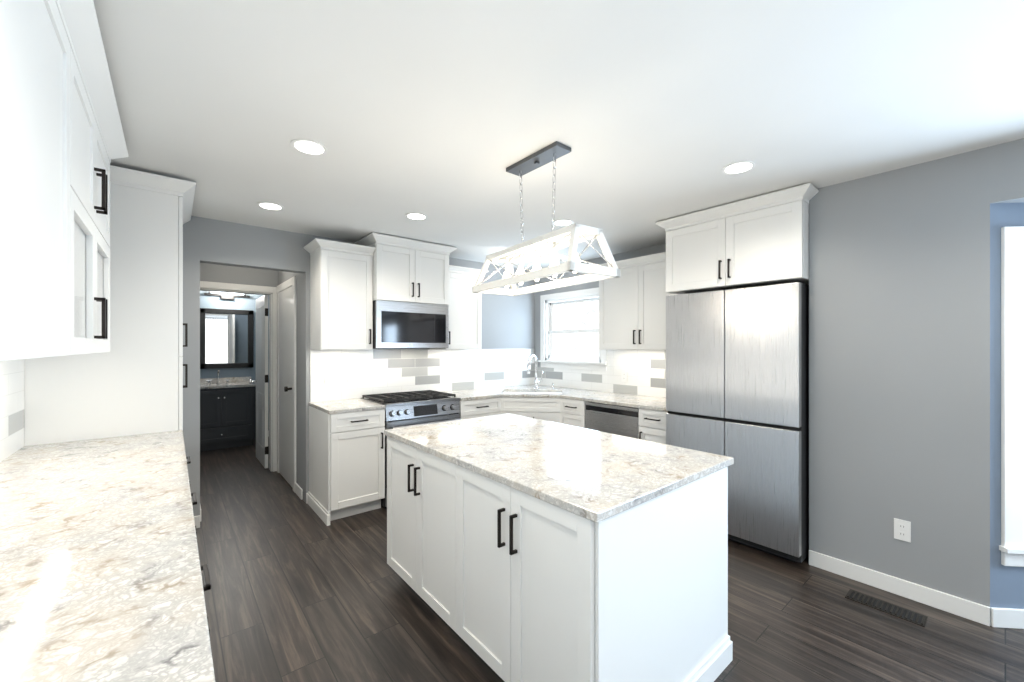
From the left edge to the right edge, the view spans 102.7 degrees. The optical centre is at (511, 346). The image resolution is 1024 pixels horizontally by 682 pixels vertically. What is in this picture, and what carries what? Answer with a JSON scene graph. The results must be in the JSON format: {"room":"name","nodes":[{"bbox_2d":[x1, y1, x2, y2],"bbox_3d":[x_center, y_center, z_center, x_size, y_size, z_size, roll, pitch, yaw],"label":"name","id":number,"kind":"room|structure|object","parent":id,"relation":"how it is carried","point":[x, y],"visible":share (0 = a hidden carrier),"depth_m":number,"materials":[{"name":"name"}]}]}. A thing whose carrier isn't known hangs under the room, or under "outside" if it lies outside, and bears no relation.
{"room":"kitchen","nodes":[
{"label":"kitchen","id":0,"kind":"room"},
{"bbox_2d":[0,0,23,371],"bbox_3d":[-0.818,-0.445,0.347,0.351,0.948,0.774,0,0,-40],"label":"upper cabinet","id":1,"kind":"object","parent":0,"relation":"attached to","point":[11,11],"depth_m":0.80,"materials":[{"name":"white wood"}]},
{"bbox_2d":[24,0,83,367],"bbox_3d":[-1.240,-0.445,0.856,0.351,0.948,0.777,0,0,-40],"label":"upper cabinet","id":2,"kind":"object","parent":0,"relation":"attached to","point":[53,54],"depth_m":1.08,"materials":[{"name":"white wood"}]},
{"bbox_2d":[84,64,115,359],"bbox_3d":[-1.758,-0.445,1.479,0.351,0.948,1.079,0,0,-40],"label":"upper cabinet","id":3,"kind":"object","parent":0,"relation":"attached to","point":[99,176],"depth_m":1.64,"materials":[{"name":"white wood"}]},
{"bbox_2d":[200,291,268,429],"bbox_3d":[-4.259,0.200,6.225,2.060,2.440,0.120,0,0,-40],"label":"wall","id":4,"kind":"structure","parent":0,"point":[218,302],"depth_m":6.20,"materials":[{"name":"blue paint"}]},
{"bbox_2d":[200,308,253,368],"bbox_3d":[-4.260,-0.120,6.125,0.670,0.880,0.030,0,0,-40],"label":"bathroom mirror","id":5,"kind":"object","parent":4,"relation":"attached to","point":[226,338],"visible":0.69,"depth_m":6.12,"materials":[{"name":"black mirror"}]},
{"bbox_2d":[204,291,249,299],"bbox_3d":[-4.247,-0.815,6.117,0.560,0.210,0.080,0,0,-40],"label":"sconce","id":6,"kind":"object","parent":4,"relation":"attached to","point":[227,296],"visible":0.46,"depth_m":6.10,"materials":[{"name":"black"}]},
{"bbox_2d":[200,263,271,292],"bbox_3d":[-3.031,-0.815,4.489,0.690,0.410,0.120,0,0,-40],"label":"wall","id":7,"kind":"structure","parent":0,"point":[231,274],"depth_m":4.44,"materials":[{"name":"grey paint"}]},
{"bbox_2d":[272,270,277,286],"bbox_3d":[-2.745,0.200,4.727,0.055,2.440,0.120,0,0,-40],"label":"wall","id":8,"kind":"structure","parent":0,"point":[274,278],"depth_m":4.68,"materials":[{"name":"grey paint"}]},
{"bbox_2d":[200,276,295,491],"bbox_3d":[-2.746,0.365,4.134,0.815,2.110,1.030,0,0,-40],"label":"door frame","id":9,"kind":"structure","parent":8,"relation":"attached to","point":[271,292],"depth_m":4.62,"materials":[{"name":"white wood"}]},
{"bbox_2d":[249,295,267,468],"bbox_3d":[-3.082,0.404,4.973,0.110,2.008,0.674,0,0,-40],"label":"door","id":10,"kind":"structure","parent":8,"relation":"in","point":[261,381],"depth_m":4.85,"materials":[{"name":"white wood"}]},
{"bbox_2d":[279,286,292,487],"bbox_3d":[-2.415,0.399,4.312,0.075,2.018,0.720,0,0,-40],"label":"door","id":11,"kind":"structure","parent":8,"relation":"in","point":[286,384],"depth_m":4.29,"materials":[{"name":"white wood"}]},
{"bbox_2d":[278,271,302,488],"bbox_3d":[-2.307,0.200,4.336,0.120,2.440,1.280,0,0,-40],"label":"wall","id":12,"kind":"structure","parent":0,"point":[283,276],"depth_m":3.90,"materials":[{"name":"grey paint"}]},
{"bbox_2d":[295,483,302,499],"bbox_3d":[-2.029,1.373,3.897,0.014,0.095,0.250,0,0,-40],"label":"baseboard","id":13,"kind":"structure","parent":12,"relation":"attached to","point":[298,490],"depth_m":3.86,"materials":[{"name":"white wood"}]},
{"bbox_2d":[182,216,534,515],"bbox_3d":[-1.404,0.200,4.176,4.585,2.440,0.120,0,0,-40],"label":"wall","id":14,"kind":"structure","parent":0,"point":[508,322],"depth_m":3.50,"materials":[{"name":"grey paint"}]},
{"bbox_2d":[197,505,200,523],"bbox_3d":[-2.898,1.373,3.768,0.014,0.095,1.160,0,0,-40],"label":"baseboard","id":15,"kind":"structure","parent":14,"relation":"attached to","point":[199,516],"depth_m":3.21,"materials":[{"name":"white wood"}]},
{"bbox_2d":[308,243,375,350],"bbox_3d":[-1.557,-0.411,3.745,0.448,0.878,0.345,0,0,-40],"label":"upper cabinet","id":16,"kind":"object","parent":14,"relation":"attached to","point":[341,305],"depth_m":3.61,"materials":[{"name":"white wood"}]},
{"bbox_2d":[356,239,451,306],"bbox_3d":[-1.066,-0.690,4.103,0.760,0.530,0.420,0,0,-40],"label":"upper cabinet","id":17,"kind":"object","parent":14,"relation":"attached to","point":[401,272],"depth_m":3.91,"materials":[{"name":"white wood"}]},
{"bbox_2d":[373,300,448,347],"bbox_3d":[-1.065,-0.203,4.101,0.752,0.438,0.420,0,0,-40],"label":"over-the-range microwave","id":18,"kind":"object","parent":17,"relation":"attached to","point":[396,324],"visible":0.94,"depth_m":3.91,"materials":[{"name":"grey metal"}]},
{"bbox_2d":[428,267,483,350],"bbox_3d":[-0.620,-0.386,4.522,0.458,0.828,0.345,0,0,-40],"label":"upper cabinet","id":19,"kind":"object","parent":14,"relation":"attached to","point":[465,313],"depth_m":4.41,"materials":[{"name":"white wood"}]},
{"bbox_2d":[93,0,1023,269],"bbox_3d":[-0.209,-1.070,2.737,4.585,0.100,10.720,0,0,-40],"label":"ceiling","id":20,"kind":"structure","parent":0,"point":[441,114],"depth_m":1.71,"materials":[{"name":"white paint"}]},
{"bbox_2d":[257,202,283,209],"bbox_3d":[-1.745,-1.017,2.960,0.164,0.005,0.178,0,0,-40],"label":"recessed light","id":21,"kind":"object","parent":20,"relation":"in","point":[266,205],"depth_m":2.96,"materials":[{"name":"white plastic"}]},
{"bbox_2d":[290,139,327,155],"bbox_3d":[-1.032,-1.017,2.086,0.167,0.005,0.173,0,0,-40],"label":"recessed light","id":22,"kind":"object","parent":20,"relation":"in","point":[308,146],"depth_m":2.09,"materials":[{"name":"white plastic"}]},
{"bbox_2d":[405,213,427,219],"bbox_3d":[-0.744,-1.017,3.194,0.165,0.005,0.175,0,0,-40],"label":"recessed light","id":23,"kind":"object","parent":20,"relation":"in","point":[414,216],"depth_m":3.19,"materials":[{"name":"white plastic"}]},
{"bbox_2d":[472,141,619,295],"bbox_3d":[0.135,-0.675,2.217,0.315,0.688,0.890,0,0,-34],"label":"pendant light","id":24,"kind":"object","parent":20,"relation":"hanging from","point":[571,236],"visible":1,"depth_m":2.12,"materials":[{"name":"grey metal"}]},
{"bbox_2d":[553,219,572,225],"bbox_3d":[0.417,-1.017,3.354,0.169,0.005,0.172,0,0,-40],"label":"recessed light","id":25,"kind":"object","parent":20,"relation":"in","point":[563,222],"depth_m":3.35,"materials":[{"name":"white"}]},
{"bbox_2d":[722,161,755,173],"bbox_3d":[1.285,-1.017,2.324,0.177,0.005,0.170,0,0,-40],"label":"recessed light","id":26,"kind":"object","parent":20,"relation":"in","point":[741,166],"depth_m":2.32,"materials":[{"name":"white plastic"}]},
{"bbox_2d":[535,244,665,397],"bbox_3d":[1.384,0.200,4.314,0.120,2.440,3.230,0,0,-40],"label":"wall","id":27,"kind":"structure","parent":0,"point":[589,285],"depth_m":4.98,"materials":[{"name":"grey paint"}]},
{"bbox_2d":[538,287,606,370],"bbox_3d":[0.749,-0.203,5.028,0.145,0.949,1.088,0,0,-40],"label":"window","id":28,"kind":"structure","parent":27,"relation":"in","point":[548,359],"depth_m":5.10,"materials":[{"name":"white"}]},
{"bbox_2d":[599,259,669,350],"bbox_3d":[1.333,-0.381,4.008,0.346,0.818,0.935,0,0,-40],"label":"upper cabinet","id":29,"kind":"object","parent":27,"relation":"attached to","point":[632,305],"depth_m":3.93,"materials":[{"name":"white wood"}]},
{"bbox_2d":[664,195,811,294],"bbox_3d":[1.805,-0.698,3.178,0.679,0.515,0.939,0,0,-40],"label":"upper cabinet","id":30,"kind":"object","parent":27,"relation":"attached to","point":[761,240],"depth_m":2.89,"materials":[{"name":"white wood"}]},
{"bbox_2d":[196,437,1023,681],"bbox_3d":[0.106,1.470,2.999,5.405,0.100,10.720,0,0,-40],"label":"floor","id":31,"kind":"structure","parent":0,"point":[300,590],"depth_m":2.14,"materials":[{"name":"wood"}]},
{"bbox_2d":[16,180,187,447],"bbox_3d":[-2.517,0.246,2.614,0.634,2.350,0.858,0,0,-40],"label":"tall cabinet","id":32,"kind":"object","parent":31,"relation":"on","point":[131,392],"depth_m":2.35,"materials":[{"name":"white wood"}]},
{"bbox_2d":[192,496,207,590],"bbox_3d":[-1.075,0.978,0.874,0.628,0.886,0.850,0,0,-40],"label":"base cabinet","id":33,"kind":"object","parent":31,"relation":"on","point":[194,497],"depth_m":1.07,"materials":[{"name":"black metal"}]},
{"bbox_2d":[0,428,215,681],"bbox_3d":[-0.835,0.519,0.589,0.634,0.030,4.403,0,0,-40],"label":"countertop","id":34,"kind":"structure","parent":33,"relation":"on","point":[101,576],"depth_m":0.95,"materials":[{"name":"white stone"}]},
{"bbox_2d":[200,370,255,451],"bbox_3d":[-4.159,0.877,5.832,0.830,1.086,0.577,0,0,-40],"label":"bathroom vanity","id":35,"kind":"object","parent":31,"relation":"on","point":[228,412],"visible":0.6,"depth_m":5.70,"materials":[{"name":"grey wood"}]},
{"bbox_2d":[205,370,230,383],"bbox_3d":[-4.254,0.435,5.939,0.290,0.200,0.115,0,0,-40],"label":"faucet","id":36,"kind":"object","parent":35,"relation":"on","point":[227,380],"depth_m":5.96,"materials":[{"name":"silver metal"}]},
{"bbox_2d":[308,403,384,525],"bbox_3d":[-1.472,0.978,3.632,0.459,0.885,0.626,0,0,-40],"label":"base cabinet","id":37,"kind":"object","parent":31,"relation":"on","point":[347,448],"depth_m":3.40,"materials":[{"name":"white wood"}]},
{"bbox_2d":[312,399,384,410],"bbox_3d":[-1.470,0.520,3.629,0.463,0.030,0.633,0,0,-40],"label":"countertop","id":38,"kind":"structure","parent":37,"relation":"on","point":[325,404],"depth_m":3.58,"materials":[{"name":"white stone"}]},
{"bbox_2d":[361,390,460,507],"bbox_3d":[-0.975,0.946,3.992,0.752,0.949,0.688,0,0,-40],"label":"stove","id":39,"kind":"object","parent":31,"relation":"on","point":[411,408],"visible":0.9,"depth_m":3.79,"materials":[{"name":"grey metal"}]},
{"bbox_2d":[459,399,499,419],"bbox_3d":[-0.482,0.978,4.432,0.554,0.885,0.661,0,0,-40],"label":"base cabinet","id":40,"kind":"object","parent":31,"relation":"on","point":[468,410],"depth_m":4.14,"materials":[{"name":"white wood"}]},
{"bbox_2d":[500,411,559,422],"bbox_3d":[0.218,0.978,4.745,1.121,0.885,1.072,0,0,-40],"label":"base cabinet","id":41,"kind":"object","parent":31,"relation":"on","point":[501,412],"depth_m":4.32,"materials":[{"name":"white wood"}]},
{"bbox_2d":[384,433,733,681],"bbox_3d":[0.110,0.978,2.152,0.991,0.886,1.594,0,0,-40],"label":"kitchen island","id":42,"kind":"object","parent":31,"relation":"on","point":[523,549],"depth_m":1.57,"materials":[{"name":"white wood"}]},
{"bbox_2d":[384,413,733,516],"bbox_3d":[0.117,0.520,2.176,0.980,0.030,1.620,0,0,-40],"label":"island countertop","id":43,"kind":"structure","parent":42,"relation":"on","point":[595,473],"depth_m":1.85,"materials":[{"name":"white stone"}]},
{"bbox_2d":[560,419,584,427],"bbox_3d":[0.823,0.978,4.374,0.661,0.885,0.376,0,0,-40],"label":"base cabinet","id":44,"kind":"object","parent":31,"relation":"on","point":[581,425],"depth_m":4.16,"materials":[{"name":"white wood"}]},
{"bbox_2d":[585,402,638,438],"bbox_3d":[1.133,0.983,3.995,0.580,0.875,0.590,0,0,-40],"label":"dishwasher","id":45,"kind":"object","parent":31,"relation":"on","point":[615,419],"visible":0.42,"depth_m":3.79,"materials":[{"name":"grey metal"}]},
{"bbox_2d":[639,415,665,443],"bbox_3d":[1.436,0.978,3.664,0.627,0.885,0.290,0,0,-40],"label":"base cabinet","id":46,"kind":"object","parent":31,"relation":"on","point":[653,429],"depth_m":3.46,"materials":[{"name":"white wood"}]},
{"bbox_2d":[439,383,667,426],"bbox_3d":[0.432,0.520,4.130,1.576,0.030,2.293,0,0,-40],"label":"countertop","id":47,"kind":"structure","parent":46,"relation":"on","point":[566,403],"depth_m":4.30,"materials":[{"name":"white stone"}]},
{"bbox_2d":[526,354,543,388],"bbox_3d":[0.244,0.297,4.844,0.254,0.415,0.133,0,0,-40],"label":"faucet","id":48,"kind":"object","parent":47,"relation":"on","point":[536,381],"depth_m":4.90,"materials":[{"name":"silver metal"}]},
{"bbox_2d":[551,382,554,389],"bbox_3d":[0.488,0.466,4.880,0.069,0.077,0.069,0,0,-40],"label":"soap dispenser","id":49,"kind":"object","parent":47,"relation":"on","point":[552,388],"depth_m":4.89,"materials":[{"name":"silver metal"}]},
{"bbox_2d":[666,282,808,562],"bbox_3d":[1.790,0.502,3.159,0.690,1.835,0.909,0,0,-40],"label":"fridge","id":50,"kind":"object","parent":31,"relation":"on","point":[737,375],"visible":0.69,"depth_m":2.80,"materials":[{"name":"grey metal"}]},
{"bbox_2d":[845,589,927,626],"bbox_3d":[2.032,1.416,2.233,0.120,0.007,0.320,0,0,-40],"label":"floor vent","id":51,"kind":"object","parent":31,"relation":"in","point":[892,609],"visible":1,"depth_m":2.22,"materials":[{"name":"brown metal"}]},
{"bbox_2d":[809,147,989,606],"bbox_3d":[2.448,0.200,2.598,0.675,2.440,0.770,0,0,-40],"label":"wall","id":52,"kind":"structure","parent":0,"point":[899,343],"depth_m":2.33,"materials":[{"name":"grey paint"}]},
{"bbox_2d":[809,550,989,625],"bbox_3d":[2.183,1.373,2.377,0.014,0.095,0.769,0,0,-40],"label":"baseboard","id":53,"kind":"structure","parent":52,"relation":"attached to","point":[964,608],"depth_m":2.32,"materials":[{"name":"white wood"}]},
{"bbox_2d":[894,518,910,542],"bbox_3d":[2.223,1.045,2.333,0.008,0.115,0.070,0,0,-40],"label":"electrical outlet plate","id":54,"kind":"object","parent":52,"relation":"attached to","point":[902,529],"depth_m":2.33,"materials":[{"name":"white plastic"}]},
{"bbox_2d":[990,202,1023,625],"bbox_3d":[2.862,0.345,2.106,0.848,2.150,0.120,0,0,5],"label":"wall","id":55,"kind":"structure","parent":0,"point":[1006,586],"depth_m":2.08,"materials":[{"name":"grey paint"}]},
{"bbox_2d":[990,607,1023,628],"bbox_3d":[2.856,1.373,2.040,0.848,0.095,0.014,0,0,5],"label":"baseboard","id":56,"kind":"structure","parent":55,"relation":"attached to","point":[1006,618],"depth_m":2.07,"materials":[{"name":"white wood"}]},
{"bbox_2d":[999,226,1023,566],"bbox_3d":[2.862,0.250,2.076,0.775,1.710,0.140,0,0,5],"label":"window","id":57,"kind":"structure","parent":55,"relation":"in","point":[1011,547],"depth_m":2.06,"materials":[{"name":"white"}]},
{"bbox_2d":[990,138,1023,202],"bbox_3d":[3.621,-0.875,1.317,0.845,0.290,2.700,0,0,-40],"label":"wall","id":58,"kind":"structure","parent":0,"point":[1006,172],"depth_m":2.04,"materials":[{"name":"grey paint"}]},
{"label":"outside","id":59,"kind":"structure","parent":0,"visible":0},
{"bbox_2d":[552,300,598,355],"bbox_3d":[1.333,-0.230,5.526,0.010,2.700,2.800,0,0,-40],"label":"window pane","id":60,"kind":"object","parent":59,"point":[580,318],"depth_m":5.99,"materials":[{"name":"white"}]}
]}

